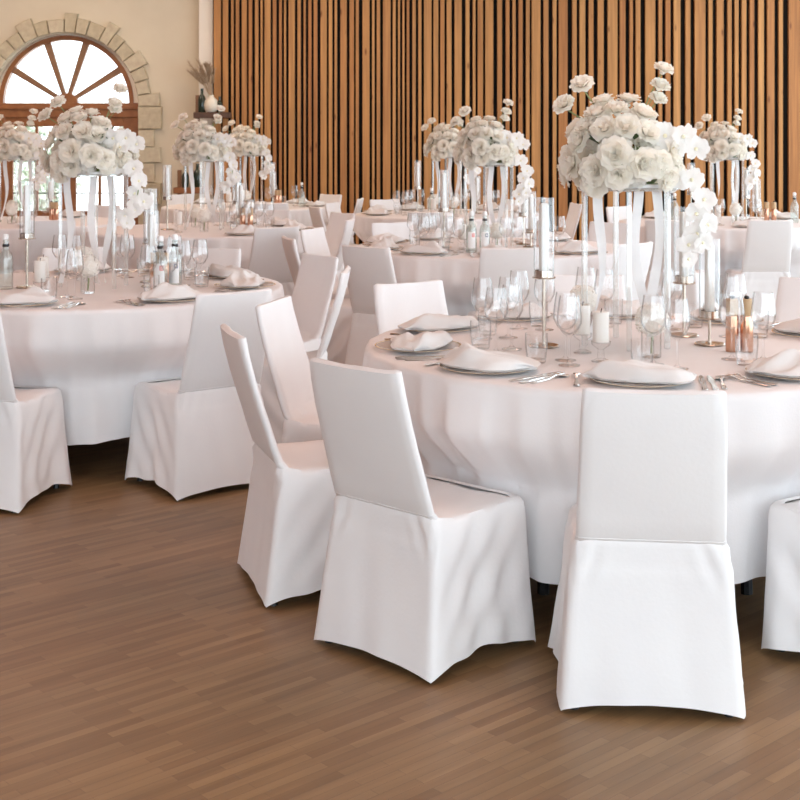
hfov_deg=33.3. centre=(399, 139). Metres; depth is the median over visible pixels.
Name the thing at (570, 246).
napkin
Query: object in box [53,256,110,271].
napkin
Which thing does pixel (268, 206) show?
banquet chair
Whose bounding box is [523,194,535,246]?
candlestick
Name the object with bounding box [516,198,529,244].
candlestick
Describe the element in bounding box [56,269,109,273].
charger plate
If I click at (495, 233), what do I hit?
hydrangea vase
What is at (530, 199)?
taper candle
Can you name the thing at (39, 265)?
pillar candle
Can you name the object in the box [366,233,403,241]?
napkin
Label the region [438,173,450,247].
candlestick
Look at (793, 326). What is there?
napkin
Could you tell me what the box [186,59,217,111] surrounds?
vase
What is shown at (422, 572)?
banquet chair
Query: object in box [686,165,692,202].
candlestick
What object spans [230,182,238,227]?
candlestick
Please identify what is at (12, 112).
door
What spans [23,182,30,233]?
taper candle
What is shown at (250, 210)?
pepper mill
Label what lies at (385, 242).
napkin
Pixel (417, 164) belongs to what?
taper candle
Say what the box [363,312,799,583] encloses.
tablecloth
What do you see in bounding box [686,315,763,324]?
charger plate
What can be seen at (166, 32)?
wall
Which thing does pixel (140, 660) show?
floor
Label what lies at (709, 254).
taper candle
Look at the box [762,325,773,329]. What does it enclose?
fork
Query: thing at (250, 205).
napkin
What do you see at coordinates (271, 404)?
banquet chair
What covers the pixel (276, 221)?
napkin
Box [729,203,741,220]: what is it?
hydrangea vase
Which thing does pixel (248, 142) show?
flower arrangement
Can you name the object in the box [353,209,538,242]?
tablecloth
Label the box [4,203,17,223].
hydrangea vase
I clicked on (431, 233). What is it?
napkin
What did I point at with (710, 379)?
knife
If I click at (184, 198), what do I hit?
banquet chair
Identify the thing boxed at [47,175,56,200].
candlestick
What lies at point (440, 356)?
spoon
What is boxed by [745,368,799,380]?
charger plate
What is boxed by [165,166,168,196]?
taper candle
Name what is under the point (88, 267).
hydrangea vase
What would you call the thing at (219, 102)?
bottle
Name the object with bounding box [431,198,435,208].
pillar candle
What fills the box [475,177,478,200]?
taper candle
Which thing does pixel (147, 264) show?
cup
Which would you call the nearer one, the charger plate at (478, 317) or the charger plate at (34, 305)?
the charger plate at (478, 317)
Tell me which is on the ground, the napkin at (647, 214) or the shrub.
the shrub
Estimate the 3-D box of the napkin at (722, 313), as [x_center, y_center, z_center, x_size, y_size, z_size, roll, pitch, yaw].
[1.273,0.669,5.262,0.306,0.065,0.200,0,0,32]
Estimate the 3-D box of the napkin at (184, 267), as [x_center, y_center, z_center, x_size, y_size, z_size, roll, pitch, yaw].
[-1.268,0.677,7.252,0.198,0.049,0.300,0,0,-42]
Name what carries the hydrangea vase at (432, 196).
on the tablecloth at (362, 224)
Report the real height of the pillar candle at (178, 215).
0.173 m
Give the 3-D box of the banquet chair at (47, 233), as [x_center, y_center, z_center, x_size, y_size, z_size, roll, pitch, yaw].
[-2.855,1.053,10.772,0.545,0.855,0.550,0,0,-27]
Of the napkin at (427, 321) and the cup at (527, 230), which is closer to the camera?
the napkin at (427, 321)
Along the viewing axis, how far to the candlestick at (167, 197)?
10.68 m
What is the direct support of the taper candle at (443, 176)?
on the candlestick at (443, 208)
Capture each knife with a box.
[51,302,74,308]
[56,302,77,308]
[395,356,439,357]
[396,357,440,358]
[509,371,560,380]
[519,372,564,382]
[698,375,707,389]
[707,375,718,389]
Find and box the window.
[0,34,137,102]
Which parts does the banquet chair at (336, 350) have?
backrest, seat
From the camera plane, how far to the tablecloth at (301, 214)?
13.95 m
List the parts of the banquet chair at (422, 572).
backrest, seat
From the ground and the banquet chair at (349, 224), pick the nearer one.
the banquet chair at (349, 224)
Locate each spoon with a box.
[405,356,443,360]
[530,374,568,382]
[715,377,727,388]
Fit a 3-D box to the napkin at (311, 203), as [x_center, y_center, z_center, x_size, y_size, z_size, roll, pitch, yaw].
[-0.927,0.676,14.460,0.210,0.052,0.318,0,0,14]
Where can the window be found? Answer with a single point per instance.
(12, 68)
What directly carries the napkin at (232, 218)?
on the charger plate
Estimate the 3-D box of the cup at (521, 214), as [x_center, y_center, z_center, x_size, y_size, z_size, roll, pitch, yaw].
[0.848,0.511,9.188,0.082,0.028,0.082,0,0,0]
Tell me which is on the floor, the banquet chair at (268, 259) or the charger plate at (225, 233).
the banquet chair at (268, 259)
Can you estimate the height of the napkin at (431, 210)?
0.065 m
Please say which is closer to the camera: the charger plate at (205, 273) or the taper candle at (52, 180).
the charger plate at (205, 273)
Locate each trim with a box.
[0,13,162,224]
[199,0,212,198]
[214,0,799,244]
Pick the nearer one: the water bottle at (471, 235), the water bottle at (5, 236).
the water bottle at (5, 236)
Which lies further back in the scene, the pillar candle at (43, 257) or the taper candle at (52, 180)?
the taper candle at (52, 180)
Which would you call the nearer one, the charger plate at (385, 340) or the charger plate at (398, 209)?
the charger plate at (385, 340)
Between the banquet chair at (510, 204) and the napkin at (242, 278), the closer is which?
the napkin at (242, 278)
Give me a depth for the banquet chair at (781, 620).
3.83 m
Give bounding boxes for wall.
[0,0,198,223]
[213,0,787,243]
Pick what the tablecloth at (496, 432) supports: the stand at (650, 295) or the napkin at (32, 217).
the stand at (650, 295)
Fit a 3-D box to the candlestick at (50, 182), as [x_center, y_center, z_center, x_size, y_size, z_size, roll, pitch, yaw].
[-3.068,0.531,11.739,0.108,0.372,0.108,0,0,0]
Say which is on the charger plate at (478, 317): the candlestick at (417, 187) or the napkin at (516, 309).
the napkin at (516, 309)
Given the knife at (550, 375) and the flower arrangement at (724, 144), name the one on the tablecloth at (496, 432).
the knife at (550, 375)
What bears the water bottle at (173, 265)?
on the tablecloth at (96, 352)
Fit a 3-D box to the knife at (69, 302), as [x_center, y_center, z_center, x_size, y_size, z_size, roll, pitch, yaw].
[-1.456,0.715,5.793,0.020,0.003,0.230,0,0,9]
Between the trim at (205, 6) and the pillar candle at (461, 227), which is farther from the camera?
the trim at (205, 6)
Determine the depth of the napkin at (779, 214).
12.09 m
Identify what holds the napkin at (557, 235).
on the charger plate
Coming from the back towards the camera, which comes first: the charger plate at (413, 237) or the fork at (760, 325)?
the charger plate at (413, 237)
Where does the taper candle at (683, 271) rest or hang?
on the candlestick at (683, 278)
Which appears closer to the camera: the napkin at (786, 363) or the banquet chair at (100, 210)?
the napkin at (786, 363)
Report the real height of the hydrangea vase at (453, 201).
0.181 m
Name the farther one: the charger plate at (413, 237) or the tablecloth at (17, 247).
the tablecloth at (17, 247)
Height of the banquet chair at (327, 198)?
0.856 m
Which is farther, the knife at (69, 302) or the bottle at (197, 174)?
the bottle at (197, 174)
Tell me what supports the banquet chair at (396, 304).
on the floor
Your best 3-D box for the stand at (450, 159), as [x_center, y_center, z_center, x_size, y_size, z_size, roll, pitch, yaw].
[0.480,0.435,13.050,0.353,0.565,0.353,0,0,28]
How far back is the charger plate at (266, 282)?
6.45 m
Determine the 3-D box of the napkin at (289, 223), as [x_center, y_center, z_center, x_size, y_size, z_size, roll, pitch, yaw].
[-0.846,0.668,10.658,0.209,0.068,0.312,0,0,4]
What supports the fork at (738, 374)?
on the tablecloth at (496, 432)
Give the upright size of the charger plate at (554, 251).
0.015 m
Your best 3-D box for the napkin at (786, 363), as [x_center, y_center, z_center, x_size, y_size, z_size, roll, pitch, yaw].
[1.206,0.666,4.059,0.324,0.070,0.217,0,0,-9]
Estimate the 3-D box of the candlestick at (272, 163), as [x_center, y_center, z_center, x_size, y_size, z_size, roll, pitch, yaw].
[-1.406,0.481,14.753,0.108,0.472,0.108,0,0,0]
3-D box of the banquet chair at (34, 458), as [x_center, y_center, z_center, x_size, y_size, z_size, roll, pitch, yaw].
[-1.695,1.053,5.515,0.542,0.855,0.548,0,0,11]
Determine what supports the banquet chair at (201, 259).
on the floor
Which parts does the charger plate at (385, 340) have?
plate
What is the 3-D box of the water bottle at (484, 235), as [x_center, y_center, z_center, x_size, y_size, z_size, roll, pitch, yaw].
[0.540,0.585,8.520,0.068,0.264,0.069,0,0,0]
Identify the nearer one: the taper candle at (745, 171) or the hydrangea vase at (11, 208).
the hydrangea vase at (11, 208)
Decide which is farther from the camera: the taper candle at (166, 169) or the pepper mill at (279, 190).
the pepper mill at (279, 190)
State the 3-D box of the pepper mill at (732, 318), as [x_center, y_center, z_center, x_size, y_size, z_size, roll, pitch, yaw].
[1.127,0.622,4.540,0.044,0.190,0.044,0,0,0]
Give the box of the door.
[0,103,138,224]
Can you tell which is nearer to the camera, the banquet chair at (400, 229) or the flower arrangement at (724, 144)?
the banquet chair at (400, 229)
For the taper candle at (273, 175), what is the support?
on the candlestick at (273, 174)
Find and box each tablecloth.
[0,216,121,273]
[0,269,283,444]
[85,223,314,268]
[159,202,327,260]
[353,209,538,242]
[356,237,616,315]
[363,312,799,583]
[618,216,799,297]
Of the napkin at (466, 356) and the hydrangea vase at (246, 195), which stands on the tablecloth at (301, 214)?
the hydrangea vase at (246, 195)
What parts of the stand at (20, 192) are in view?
leg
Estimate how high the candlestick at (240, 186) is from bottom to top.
0.372 m
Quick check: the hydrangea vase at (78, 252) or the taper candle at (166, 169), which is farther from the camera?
the taper candle at (166, 169)
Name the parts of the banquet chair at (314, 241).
backrest, seat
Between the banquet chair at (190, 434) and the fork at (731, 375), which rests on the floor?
the banquet chair at (190, 434)
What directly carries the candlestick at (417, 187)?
on the tablecloth at (362, 224)
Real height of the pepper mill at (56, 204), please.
0.190 m
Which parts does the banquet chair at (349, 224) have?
backrest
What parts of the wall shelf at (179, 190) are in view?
post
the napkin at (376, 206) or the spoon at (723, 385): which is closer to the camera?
the spoon at (723, 385)
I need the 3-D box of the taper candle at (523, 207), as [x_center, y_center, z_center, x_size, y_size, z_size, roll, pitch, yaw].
[0.848,0.390,9.188,0.033,0.254,0.033,0,0,-11]
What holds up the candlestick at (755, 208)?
on the tablecloth at (728, 242)
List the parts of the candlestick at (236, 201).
stem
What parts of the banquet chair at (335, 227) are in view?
backrest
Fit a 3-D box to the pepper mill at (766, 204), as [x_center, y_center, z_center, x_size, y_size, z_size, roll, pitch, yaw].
[3.179,0.622,11.596,0.044,0.190,0.044,0,0,0]
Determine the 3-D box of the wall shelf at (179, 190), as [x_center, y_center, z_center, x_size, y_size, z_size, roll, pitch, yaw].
[-2.693,0.744,17.080,0.373,0.720,0.200,0,0,0]
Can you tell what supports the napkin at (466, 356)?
on the charger plate at (440, 364)
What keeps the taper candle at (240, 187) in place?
on the candlestick at (240, 186)
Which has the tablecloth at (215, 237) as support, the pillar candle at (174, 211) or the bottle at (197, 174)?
the pillar candle at (174, 211)
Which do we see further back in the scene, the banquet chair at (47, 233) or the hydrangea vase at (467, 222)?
the banquet chair at (47, 233)
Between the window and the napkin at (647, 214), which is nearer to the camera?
the napkin at (647, 214)
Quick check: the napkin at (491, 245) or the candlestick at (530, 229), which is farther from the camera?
the candlestick at (530, 229)
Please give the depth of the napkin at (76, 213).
12.37 m
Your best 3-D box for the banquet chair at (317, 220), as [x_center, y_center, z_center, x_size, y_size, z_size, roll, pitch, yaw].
[-0.563,1.053,12.680,0.548,0.855,0.542,0,0,-19]
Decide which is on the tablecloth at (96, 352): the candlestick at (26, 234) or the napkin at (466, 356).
the candlestick at (26, 234)
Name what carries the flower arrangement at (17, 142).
on the stand at (20, 192)
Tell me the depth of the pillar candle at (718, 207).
11.35 m
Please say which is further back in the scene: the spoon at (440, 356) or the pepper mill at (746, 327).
the pepper mill at (746, 327)
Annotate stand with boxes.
[0,157,32,219]
[58,171,127,283]
[186,159,223,226]
[231,154,263,203]
[434,156,460,209]
[464,163,505,245]
[577,183,678,350]
[716,157,738,218]
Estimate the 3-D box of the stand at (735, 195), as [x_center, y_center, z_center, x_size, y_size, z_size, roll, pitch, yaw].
[2.850,0.435,11.750,0.353,0.565,0.353,0,0,-7]
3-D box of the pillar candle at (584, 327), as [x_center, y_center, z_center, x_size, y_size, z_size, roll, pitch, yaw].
[0.615,0.631,4.510,0.066,0.173,0.066,0,0,0]
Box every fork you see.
[113,300,139,305]
[124,299,144,304]
[550,313,574,318]
[551,315,569,318]
[572,372,580,385]
[715,374,771,385]
[725,373,777,384]
[753,322,778,328]
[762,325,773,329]
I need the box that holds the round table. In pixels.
[537,579,752,594]
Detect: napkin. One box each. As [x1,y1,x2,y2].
[0,286,58,303]
[16,216,48,225]
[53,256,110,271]
[59,209,84,215]
[137,282,201,300]
[143,261,187,270]
[193,198,220,202]
[205,263,255,277]
[219,270,264,286]
[226,224,255,233]
[229,216,258,222]
[246,201,266,207]
[271,217,292,224]
[282,220,307,228]
[285,197,309,202]
[306,200,324,205]
[365,206,389,213]
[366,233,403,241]
[369,237,398,247]
[374,204,390,210]
[390,330,452,350]
[395,202,424,208]
[397,313,480,330]
[401,240,448,252]
[413,228,451,238]
[428,209,453,216]
[438,343,540,371]
[474,299,551,317]
[476,243,506,253]
[477,202,499,208]
[514,207,533,211]
[532,231,571,239]
[554,240,597,251]
[574,295,640,315]
[581,359,696,383]
[643,210,670,216]
[689,302,762,322]
[732,219,761,225]
[745,348,799,377]
[769,210,797,217]
[773,318,799,333]
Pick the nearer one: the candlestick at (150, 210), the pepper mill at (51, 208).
the candlestick at (150, 210)
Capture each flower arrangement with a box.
[0,108,48,190]
[37,83,153,229]
[170,105,241,193]
[222,114,274,179]
[421,113,480,183]
[450,99,533,206]
[552,61,717,268]
[694,108,760,189]
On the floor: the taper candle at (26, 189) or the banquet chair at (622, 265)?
the banquet chair at (622, 265)
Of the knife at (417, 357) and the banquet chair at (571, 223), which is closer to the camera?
the knife at (417, 357)
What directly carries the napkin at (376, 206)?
on the charger plate
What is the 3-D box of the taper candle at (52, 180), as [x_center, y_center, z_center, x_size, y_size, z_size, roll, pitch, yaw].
[-3.108,0.390,11.947,0.033,0.254,0.033,0,0,34]
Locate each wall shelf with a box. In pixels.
[173,170,204,194]
[193,95,231,122]
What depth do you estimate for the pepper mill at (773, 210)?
11.57 m
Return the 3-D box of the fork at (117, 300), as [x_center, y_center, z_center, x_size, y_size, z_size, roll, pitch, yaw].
[-1.193,0.710,5.851,0.025,0.012,0.205,0,0,-42]
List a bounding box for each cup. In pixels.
[18,233,35,239]
[142,238,158,244]
[144,262,150,268]
[438,208,449,211]
[518,212,527,216]
[525,229,535,232]
[532,269,555,278]
[673,275,694,284]
[698,309,720,319]
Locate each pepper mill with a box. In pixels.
[49,201,53,219]
[54,201,58,219]
[150,250,158,289]
[160,250,168,282]
[240,207,245,224]
[248,207,252,224]
[275,189,277,202]
[278,189,281,202]
[483,195,485,210]
[536,220,538,246]
[725,295,738,351]
[740,296,752,352]
[764,201,768,219]
[771,201,776,219]
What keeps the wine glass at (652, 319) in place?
on the tablecloth at (496, 432)
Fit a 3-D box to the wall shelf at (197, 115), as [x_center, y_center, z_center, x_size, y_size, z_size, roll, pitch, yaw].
[-2.391,-0.213,17.080,0.463,0.720,0.200,0,0,0]
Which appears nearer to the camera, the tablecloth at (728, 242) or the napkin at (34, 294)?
the napkin at (34, 294)
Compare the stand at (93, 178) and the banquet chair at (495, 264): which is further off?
the banquet chair at (495, 264)
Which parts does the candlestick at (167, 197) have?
stem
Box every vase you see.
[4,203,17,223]
[6,200,18,218]
[71,245,92,279]
[75,254,100,291]
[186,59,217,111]
[188,205,200,225]
[197,208,211,231]
[243,190,251,206]
[430,194,440,209]
[448,196,459,214]
[462,217,476,243]
[488,222,505,244]
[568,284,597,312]
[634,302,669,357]
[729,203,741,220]
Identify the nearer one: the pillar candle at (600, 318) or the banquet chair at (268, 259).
the pillar candle at (600, 318)
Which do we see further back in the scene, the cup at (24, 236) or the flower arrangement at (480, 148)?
the flower arrangement at (480, 148)
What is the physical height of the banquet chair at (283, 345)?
0.855 m
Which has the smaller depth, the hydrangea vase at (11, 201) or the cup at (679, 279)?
the cup at (679, 279)
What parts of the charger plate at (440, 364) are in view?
plate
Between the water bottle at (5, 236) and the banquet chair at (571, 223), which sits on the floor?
the banquet chair at (571, 223)
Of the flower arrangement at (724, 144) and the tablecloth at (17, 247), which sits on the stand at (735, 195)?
the flower arrangement at (724, 144)
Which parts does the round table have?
leg, leg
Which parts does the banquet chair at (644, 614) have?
seat, backrest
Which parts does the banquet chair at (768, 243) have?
seat, backrest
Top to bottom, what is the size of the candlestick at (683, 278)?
0.472 m
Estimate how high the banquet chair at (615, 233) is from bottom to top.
0.855 m
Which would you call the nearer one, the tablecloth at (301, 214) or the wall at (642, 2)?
the tablecloth at (301, 214)
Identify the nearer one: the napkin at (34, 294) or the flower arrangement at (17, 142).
the napkin at (34, 294)
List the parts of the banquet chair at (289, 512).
backrest, seat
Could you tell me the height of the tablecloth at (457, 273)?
0.614 m
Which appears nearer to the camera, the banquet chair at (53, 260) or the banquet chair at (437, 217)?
the banquet chair at (53, 260)
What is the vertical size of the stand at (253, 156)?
0.565 m
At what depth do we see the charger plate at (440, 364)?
4.05 m
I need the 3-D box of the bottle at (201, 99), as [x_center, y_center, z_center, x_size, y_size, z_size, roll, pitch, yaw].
[-2.526,-0.504,17.070,0.100,0.300,0.100,0,0,0]
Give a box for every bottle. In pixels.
[1,234,12,286]
[155,236,164,285]
[169,234,181,282]
[182,167,188,186]
[193,164,201,186]
[198,89,205,111]
[217,96,222,111]
[466,211,475,252]
[479,211,488,248]
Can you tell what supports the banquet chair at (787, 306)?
on the floor
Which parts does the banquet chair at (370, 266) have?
backrest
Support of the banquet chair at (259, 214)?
on the floor
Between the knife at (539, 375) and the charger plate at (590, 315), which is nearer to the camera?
the knife at (539, 375)
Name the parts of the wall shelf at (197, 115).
post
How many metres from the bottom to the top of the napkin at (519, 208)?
0.049 m
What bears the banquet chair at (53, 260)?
on the floor
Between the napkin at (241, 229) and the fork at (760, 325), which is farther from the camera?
the napkin at (241, 229)
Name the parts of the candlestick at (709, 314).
stem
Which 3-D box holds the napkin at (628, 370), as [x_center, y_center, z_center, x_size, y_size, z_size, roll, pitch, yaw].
[0.709,0.674,3.967,0.339,0.055,0.224,0,0,13]
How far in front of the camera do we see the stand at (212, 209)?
10.66 m
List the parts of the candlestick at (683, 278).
stem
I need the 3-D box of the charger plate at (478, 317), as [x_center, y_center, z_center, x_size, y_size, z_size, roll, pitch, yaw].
[0.450,0.710,5.358,0.300,0.015,0.300,0,0,0]
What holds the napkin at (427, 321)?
on the charger plate at (475, 327)
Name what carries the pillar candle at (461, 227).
on the tablecloth at (457, 273)
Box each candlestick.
[16,182,35,288]
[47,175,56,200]
[47,180,54,211]
[140,188,158,282]
[141,212,154,287]
[160,166,173,229]
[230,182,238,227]
[236,185,242,217]
[269,163,275,202]
[270,172,274,202]
[414,162,421,211]
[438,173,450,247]
[475,177,481,213]
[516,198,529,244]
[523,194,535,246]
[528,199,558,348]
[669,206,698,337]
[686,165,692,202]
[694,244,724,346]
[740,168,750,219]
[753,183,759,218]
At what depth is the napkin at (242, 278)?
6.47 m
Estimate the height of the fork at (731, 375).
0.012 m
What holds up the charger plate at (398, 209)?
on the tablecloth at (362, 224)
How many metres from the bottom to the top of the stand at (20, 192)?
0.565 m
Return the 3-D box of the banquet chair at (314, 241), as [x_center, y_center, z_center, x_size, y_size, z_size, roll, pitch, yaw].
[-0.388,1.053,9.407,0.550,0.855,0.545,0,0,22]
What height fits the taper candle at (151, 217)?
0.267 m
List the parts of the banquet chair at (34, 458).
backrest, seat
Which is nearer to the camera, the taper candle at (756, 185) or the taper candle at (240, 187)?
the taper candle at (240, 187)
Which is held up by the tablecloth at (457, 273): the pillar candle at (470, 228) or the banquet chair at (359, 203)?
the pillar candle at (470, 228)
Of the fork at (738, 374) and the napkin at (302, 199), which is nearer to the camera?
the fork at (738, 374)
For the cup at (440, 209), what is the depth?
8.91 m
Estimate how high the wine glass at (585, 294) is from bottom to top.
0.181 m
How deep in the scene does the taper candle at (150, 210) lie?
6.74 m
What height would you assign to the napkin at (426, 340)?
0.053 m
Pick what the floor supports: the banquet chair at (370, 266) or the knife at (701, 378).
the banquet chair at (370, 266)
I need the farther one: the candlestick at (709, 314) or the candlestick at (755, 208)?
the candlestick at (755, 208)
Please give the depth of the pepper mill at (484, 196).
12.88 m
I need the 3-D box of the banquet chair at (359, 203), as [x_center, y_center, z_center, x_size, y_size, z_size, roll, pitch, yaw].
[-0.677,1.053,14.433,0.548,0.855,0.542,0,0,7]
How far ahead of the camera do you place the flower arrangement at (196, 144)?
10.64 m
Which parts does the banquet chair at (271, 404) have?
seat, backrest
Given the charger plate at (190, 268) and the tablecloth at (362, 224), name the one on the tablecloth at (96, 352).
the charger plate at (190, 268)
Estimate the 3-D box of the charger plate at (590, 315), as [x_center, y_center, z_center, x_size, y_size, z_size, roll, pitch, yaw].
[0.878,0.710,5.441,0.300,0.015,0.300,0,0,0]
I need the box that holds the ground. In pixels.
[14,176,122,210]
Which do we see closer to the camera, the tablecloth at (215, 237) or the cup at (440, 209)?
the cup at (440, 209)
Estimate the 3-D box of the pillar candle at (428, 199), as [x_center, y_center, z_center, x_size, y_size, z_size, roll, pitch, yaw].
[0.285,0.631,12.854,0.066,0.173,0.066,0,0,0]
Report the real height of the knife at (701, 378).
0.003 m
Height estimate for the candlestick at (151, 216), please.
0.372 m
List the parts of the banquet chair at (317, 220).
backrest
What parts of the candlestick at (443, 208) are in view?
stem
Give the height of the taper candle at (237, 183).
0.254 m
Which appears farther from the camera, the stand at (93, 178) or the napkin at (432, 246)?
the napkin at (432, 246)
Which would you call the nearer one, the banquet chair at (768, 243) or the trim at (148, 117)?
the banquet chair at (768, 243)
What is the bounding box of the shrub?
[14,127,82,210]
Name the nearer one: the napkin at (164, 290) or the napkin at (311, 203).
the napkin at (164, 290)
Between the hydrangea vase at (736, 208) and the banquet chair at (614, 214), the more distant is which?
the banquet chair at (614, 214)
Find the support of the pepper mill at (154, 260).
on the tablecloth at (96, 352)
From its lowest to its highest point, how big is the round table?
0.756 m
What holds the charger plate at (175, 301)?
on the tablecloth at (96, 352)
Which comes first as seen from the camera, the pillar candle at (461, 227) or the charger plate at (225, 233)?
the pillar candle at (461, 227)
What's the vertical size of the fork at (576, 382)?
0.012 m
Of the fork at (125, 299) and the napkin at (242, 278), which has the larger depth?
the napkin at (242, 278)
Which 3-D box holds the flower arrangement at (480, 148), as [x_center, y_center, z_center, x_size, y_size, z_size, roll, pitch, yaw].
[0.584,0.082,8.993,0.469,0.722,0.463,0,0,-29]
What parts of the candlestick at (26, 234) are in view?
stem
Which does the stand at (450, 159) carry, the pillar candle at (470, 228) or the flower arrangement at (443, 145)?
the flower arrangement at (443, 145)
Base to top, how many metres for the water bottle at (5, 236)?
0.264 m
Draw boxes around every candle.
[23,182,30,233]
[34,258,46,282]
[37,254,48,277]
[48,180,51,207]
[50,175,53,195]
[147,191,153,238]
[149,212,154,262]
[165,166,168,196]
[173,210,178,222]
[175,212,182,232]
[227,192,231,201]
[235,182,238,200]
[239,185,242,214]
[272,172,274,194]
[416,162,418,186]
[426,198,431,208]
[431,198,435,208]
[441,173,445,207]
[457,223,465,239]
[466,225,474,251]
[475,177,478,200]
[521,198,525,212]
[528,194,532,228]
[539,199,548,270]
[573,302,589,352]
[591,308,610,358]
[679,208,688,276]
[705,244,713,311]
[715,205,720,224]
[744,168,747,195]
[754,183,757,207]
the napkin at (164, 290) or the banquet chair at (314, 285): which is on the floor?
the banquet chair at (314, 285)
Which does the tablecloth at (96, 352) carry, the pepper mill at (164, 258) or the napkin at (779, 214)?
the pepper mill at (164, 258)
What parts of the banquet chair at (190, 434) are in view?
seat, backrest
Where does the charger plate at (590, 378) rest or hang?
on the tablecloth at (496, 432)
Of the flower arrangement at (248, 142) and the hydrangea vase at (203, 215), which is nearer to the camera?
the hydrangea vase at (203, 215)
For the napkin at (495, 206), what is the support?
on the charger plate
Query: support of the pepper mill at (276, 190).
on the tablecloth at (301, 214)
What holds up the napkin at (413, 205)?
on the charger plate at (398, 209)
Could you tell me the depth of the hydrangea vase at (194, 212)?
10.99 m
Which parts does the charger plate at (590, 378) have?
plate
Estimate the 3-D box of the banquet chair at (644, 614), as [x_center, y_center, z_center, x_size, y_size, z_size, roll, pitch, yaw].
[0.671,1.053,3.623,0.542,0.855,0.548,0,0,6]
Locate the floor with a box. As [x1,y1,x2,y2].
[0,298,799,799]
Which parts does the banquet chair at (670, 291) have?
backrest, seat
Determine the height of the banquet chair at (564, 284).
0.855 m
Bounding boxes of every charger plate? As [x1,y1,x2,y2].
[0,301,57,307]
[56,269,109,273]
[139,268,194,272]
[139,299,194,302]
[200,273,225,278]
[214,282,275,288]
[225,233,252,235]
[375,340,460,352]
[398,209,421,210]
[401,252,443,254]
[409,327,476,332]
[413,237,453,239]
[440,364,529,374]
[478,317,548,321]
[554,251,597,254]
[590,315,637,318]
[590,378,682,387]
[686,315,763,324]
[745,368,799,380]
[771,328,799,337]
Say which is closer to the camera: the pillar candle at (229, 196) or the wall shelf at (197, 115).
the pillar candle at (229, 196)
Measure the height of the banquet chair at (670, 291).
0.855 m
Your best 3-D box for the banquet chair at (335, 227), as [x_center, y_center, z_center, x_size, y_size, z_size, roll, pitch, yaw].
[-0.699,1.053,11.399,0.550,0.855,0.545,0,0,-37]
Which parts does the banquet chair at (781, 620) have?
seat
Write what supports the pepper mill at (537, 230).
on the tablecloth at (457, 273)
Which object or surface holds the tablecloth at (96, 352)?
on the round table
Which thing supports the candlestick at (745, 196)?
on the tablecloth at (728, 242)
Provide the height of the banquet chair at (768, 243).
0.856 m
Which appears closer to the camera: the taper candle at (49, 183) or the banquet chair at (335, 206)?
the taper candle at (49, 183)
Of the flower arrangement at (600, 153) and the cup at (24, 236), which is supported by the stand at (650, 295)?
the flower arrangement at (600, 153)
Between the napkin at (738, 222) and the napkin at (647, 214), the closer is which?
the napkin at (738, 222)
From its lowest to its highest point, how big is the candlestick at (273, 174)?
0.372 m
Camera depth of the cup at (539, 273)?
4.62 m
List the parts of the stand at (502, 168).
leg, leg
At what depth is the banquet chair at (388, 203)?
14.16 m
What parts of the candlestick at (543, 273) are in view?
stem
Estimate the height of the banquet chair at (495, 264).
0.855 m
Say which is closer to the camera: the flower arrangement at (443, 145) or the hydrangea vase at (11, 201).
the hydrangea vase at (11, 201)
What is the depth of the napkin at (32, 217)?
11.09 m
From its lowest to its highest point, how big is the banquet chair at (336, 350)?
0.856 m
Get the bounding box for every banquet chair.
[0,312,71,512]
[13,219,75,272]
[42,246,102,270]
[94,205,119,218]
[125,288,271,500]
[166,194,190,204]
[183,247,240,270]
[220,323,335,606]
[248,226,298,296]
[253,203,288,213]
[253,209,290,222]
[255,295,322,442]
[260,265,350,443]
[282,235,352,363]
[291,253,338,351]
[293,218,354,286]
[300,227,349,298]
[309,206,347,285]
[309,357,535,682]
[319,194,341,229]
[325,202,357,245]
[325,212,354,286]
[342,244,396,365]
[350,198,363,243]
[370,199,399,209]
[371,221,414,238]
[373,280,447,334]
[407,211,448,238]
[467,247,541,315]
[504,199,527,209]
[545,275,624,311]
[548,387,745,718]
[562,202,581,239]
[587,221,630,244]
[606,206,632,222]
[610,241,652,300]
[645,219,715,313]
[721,219,792,320]
[761,496,799,651]
[773,277,799,321]
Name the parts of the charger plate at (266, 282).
plate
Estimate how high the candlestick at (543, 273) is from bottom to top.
0.518 m
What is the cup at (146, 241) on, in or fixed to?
on the candlestick at (150, 210)
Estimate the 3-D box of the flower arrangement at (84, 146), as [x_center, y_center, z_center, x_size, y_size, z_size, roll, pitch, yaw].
[-1.505,0.075,6.546,0.504,0.714,0.464,0,0,-25]
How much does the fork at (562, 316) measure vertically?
0.012 m
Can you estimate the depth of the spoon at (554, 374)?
4.00 m
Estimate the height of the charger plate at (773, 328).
0.015 m
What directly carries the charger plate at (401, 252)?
on the tablecloth at (457, 273)
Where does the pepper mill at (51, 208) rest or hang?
on the tablecloth at (17, 247)
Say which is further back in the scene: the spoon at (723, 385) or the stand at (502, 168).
the stand at (502, 168)

